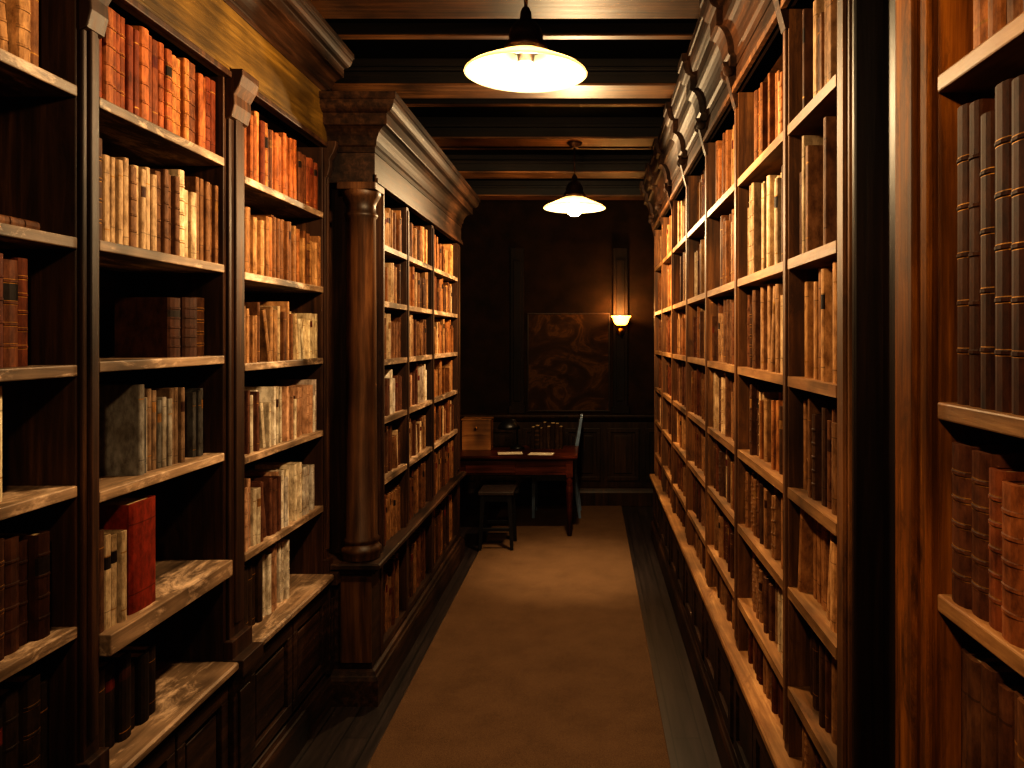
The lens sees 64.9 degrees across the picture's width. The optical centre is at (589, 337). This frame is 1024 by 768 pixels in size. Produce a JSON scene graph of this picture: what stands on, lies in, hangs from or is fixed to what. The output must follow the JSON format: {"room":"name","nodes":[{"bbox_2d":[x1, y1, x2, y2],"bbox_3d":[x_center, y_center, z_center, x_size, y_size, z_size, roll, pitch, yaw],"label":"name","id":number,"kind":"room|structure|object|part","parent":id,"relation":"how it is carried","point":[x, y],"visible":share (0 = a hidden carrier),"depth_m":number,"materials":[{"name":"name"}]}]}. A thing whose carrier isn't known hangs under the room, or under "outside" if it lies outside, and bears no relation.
{"room":"library","nodes":[
{"label":"library","id":0,"kind":"room"},
{"bbox_2d":[289,507,721,767],"bbox_3d":[-0.320,1.650,3.030,2.560,0.100,9.460,0,0,0],"label":"floor","id":1,"kind":"structure","parent":0,"point":[346,737],"depth_m":3.69,"materials":[{"name":"brown wood"}]},
{"bbox_2d":[0,0,353,767],"bbox_3d":[-1.245,0.180,1.400,0.430,2.840,4.208,0,0,0],"label":"bookcase","id":2,"kind":"object","parent":1,"relation":"on","point":[230,693],"visible":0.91,"depth_m":2.36,"materials":[{"name":"brown wood"}]},
{"bbox_2d":[0,0,320,767],"bbox_3d":[-1.254,0.103,1.410,0.231,1.823,4.052,0,0,0],"label":"books","id":3,"kind":"object","parent":2,"relation":"in","point":[142,429],"visible":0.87,"depth_m":2.17,"materials":[{"name":"paper"}]},
{"bbox_2d":[319,91,479,706],"bbox_3d":[-1.075,0.280,4.675,0.510,2.640,2.610,0,0,0],"label":"bookcase","id":4,"kind":"object","parent":1,"relation":"on","point":[385,157],"visible":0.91,"depth_m":3.65,"materials":[{"name":"brown wood"}]},
{"bbox_2d":[383,208,453,635],"bbox_3d":[-1.060,0.377,4.691,0.194,2.065,2.015,0,0,0],"label":"books","id":5,"kind":"object","parent":4,"relation":"in","point":[443,253],"visible":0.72,"depth_m":4.49,"materials":[{"name":"paper"}]},
{"bbox_2d":[366,506,670,767],"bbox_3d":[-0.265,1.595,3.065,1.130,0.010,9.130,0,0,0],"label":"carpet runner","id":6,"kind":"object","parent":1,"relation":"on","point":[540,657],"visible":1,"depth_m":3.87,"materials":[{"name":"brown carpet"}]},
{"bbox_2d":[478,485,516,550],"bbox_3d":[-0.705,1.370,6.130,0.270,0.440,0.300,0,0,0],"label":"wooden stool","id":7,"kind":"object","parent":6,"relation":"on","point":[487,493],"visible":1,"depth_m":6.01,"materials":[{"name":"wood"}]},
{"bbox_3d":[-0.705,1.165,6.130,0.270,0.030,0.300,0,0,0],"label":"seat","id":8,"kind":"part","parent":7,"relation":"part of","materials":[{"name":"wood"}]},
{"bbox_2d":[460,446,578,535],"bbox_3d":[-0.765,1.265,6.680,1.334,0.650,0.624,0,0,0],"label":"table","id":9,"kind":"object","parent":6,"relation":"on","point":[561,462],"visible":0.53,"depth_m":6.43,"materials":[{"name":"brown wood"}]},
{"bbox_2d":[461,417,493,450],"bbox_3d":[-0.950,0.808,6.763,0.252,0.264,0.206,0,0,0],"label":"box","id":10,"kind":"object","parent":9,"relation":"on","point":[477,432],"visible":1,"depth_m":6.68,"materials":[{"name":"beige wood"}]},
{"bbox_2d":[498,418,523,448],"bbox_3d":[-0.672,0.811,6.800,0.225,0.257,0.190,0,0,0],"label":"desk lamp","id":11,"kind":"object","parent":9,"relation":"on","point":[508,424],"visible":1,"depth_m":6.75,"materials":[{"name":"black metal"}]},
{"bbox_2d":[498,452,553,454],"bbox_3d":[-0.528,0.938,6.513,0.476,0.003,0.184,0,0,5],"label":"loose papers","id":12,"kind":"object","parent":9,"relation":"on","point":[499,453],"visible":1,"depth_m":6.50,"materials":[{"name":"beige paper"}]},
{"bbox_2d":[531,422,562,448],"bbox_3d":[-0.366,0.829,6.845,0.269,0.222,0.149,0,0,0],"label":"books","id":13,"kind":"object","parent":9,"relation":"on","point":[545,437],"visible":1,"depth_m":6.78,"materials":[{"name":"leather"}]},
{"bbox_2d":[532,414,582,517],"bbox_3d":[-0.292,1.145,7.220,0.457,0.890,0.358,0,0,0],"label":"dining chair","id":14,"kind":"object","parent":6,"relation":"on","point":[535,478],"visible":0.47,"depth_m":7.05,"materials":[{"name":"wood"}]},
{"bbox_2d":[639,0,851,767],"bbox_3d":[0.619,0.180,4.041,0.442,2.840,4.958,0,0,0],"label":"bookcase","id":15,"kind":"object","parent":1,"relation":"on","point":[734,45],"visible":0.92,"depth_m":2.73,"materials":[{"name":"brown wood"}]},
{"bbox_2d":[658,0,836,767],"bbox_3d":[0.637,0.131,4.020,0.211,1.928,4.672,0,0,0],"label":"books","id":16,"kind":"object","parent":15,"relation":"in","point":[817,564],"visible":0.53,"depth_m":2.38,"materials":[{"name":"paper"}]},
{"bbox_2d":[895,0,1023,767],"bbox_3d":[0.625,0.180,0.340,0.430,2.840,2.048,0,0,0],"label":"bookcase","id":17,"kind":"object","parent":1,"relation":"on","point":[938,69],"visible":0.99,"depth_m":1.21,"materials":[{"name":"orange wood"}]},
{"bbox_2d":[951,0,1023,767],"bbox_3d":[0.615,0.172,0.287,0.200,1.846,1.768,0,0,0],"label":"books","id":18,"kind":"object","parent":17,"relation":"in","point":[987,495],"visible":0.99,"depth_m":1.06,"materials":[{"name":"leather"}]},
{"bbox_2d":[325,19,697,179],"bbox_3d":[-0.320,-1.450,3.030,2.560,0.100,9.460,0,0,0],"label":"ceiling","id":19,"kind":"structure","parent":0,"point":[361,48],"depth_m":3.91,"materials":[{"name":"brown wood"}]},
{"bbox_2d":[309,0,700,199],"bbox_3d":[-0.320,-1.330,3.243,2.360,0.140,9.035,0,0,0],"label":"ceiling beams","id":20,"kind":"structure","parent":19,"relation":"attached to","point":[419,82],"depth_m":4.04,"materials":[{"name":"brown wood"}]},
{"bbox_2d":[543,141,605,215],"bbox_3d":[-0.100,-1.022,5.160,0.404,0.476,0.404,0,0,0],"label":"pendant lamp","id":21,"kind":"object","parent":20,"relation":"hanging from","point":[574,202],"visible":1,"depth_m":5.12,"materials":[{"name":"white glass"}]},
{"bbox_3d":[-0.100,-0.875,5.160,0.404,0.081,0.404,0,0,0],"label":"lamp shade","id":22,"kind":"part","parent":21,"relation":"part of","materials":[{"name":"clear glass"}]},
{"bbox_3d":[-0.100,-0.832,5.160,0.100,0.096,0.100,0,0,0],"label":"bulb","id":23,"kind":"part","parent":21,"relation":"part of","materials":[{"name":"white glass"}]},
{"bbox_2d":[463,0,587,92],"bbox_3d":[-0.210,-1.107,2.620,0.404,0.586,0.404,0,0,0],"label":"pendant lamp","id":24,"kind":"object","parent":19,"relation":"hanging from","point":[525,64],"visible":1,"depth_m":2.62,"materials":[{"name":"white glass"}]},
{"bbox_3d":[-0.210,-0.904,2.620,0.404,0.081,0.404,0,0,0],"label":"lamp shade","id":25,"kind":"part","parent":24,"relation":"part of","materials":[{"name":"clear glass"}]},
{"bbox_3d":[-0.210,-0.862,2.620,0.100,0.096,0.100,0,0,0],"label":"bulb","id":26,"kind":"part","parent":24,"relation":"part of","materials":[{"name":"white glass"}]},
{"bbox_2d":[460,200,653,412],"bbox_3d":[-0.320,0.100,7.701,2.560,3.000,0.118,0,0,0],"label":"wall","id":27,"kind":"structure","parent":0,"point":[568,259],"depth_m":7.66,"materials":[{"name":"paint"}]},
{"bbox_2d":[460,413,654,506],"bbox_3d":[-0.320,1.160,7.620,2.360,0.880,0.080,0,0,0],"label":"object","id":28,"kind":"structure","parent":27,"relation":"attached to","point":[615,462],"depth_m":7.62,"materials":[{"name":"brown wood"}]},
{"bbox_2d":[509,248,628,413],"bbox_3d":[-0.200,-0.070,7.633,1.150,1.580,0.055,0,0,0],"label":"pilasters","id":29,"kind":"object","parent":27,"relation":"attached to","point":[620,255],"depth_m":7.62,"materials":[{"name":"brown wood"}]},
{"bbox_2d":[611,316,630,336],"bbox_3d":[0.290,-0.109,7.495,0.190,0.193,0.225,0,0,0],"label":"wall sconce","id":30,"kind":"object","parent":27,"relation":"attached to","point":[620,321],"visible":1,"depth_m":7.44,"materials":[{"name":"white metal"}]},
{"bbox_2d":[852,0,894,767],"bbox_3d":[0.640,0.180,1.482,0.360,2.840,0.241,0,0,0],"label":"wall pier","id":31,"kind":"object","parent":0,"point":[873,21],"visible":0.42,"depth_m":1.58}
]}

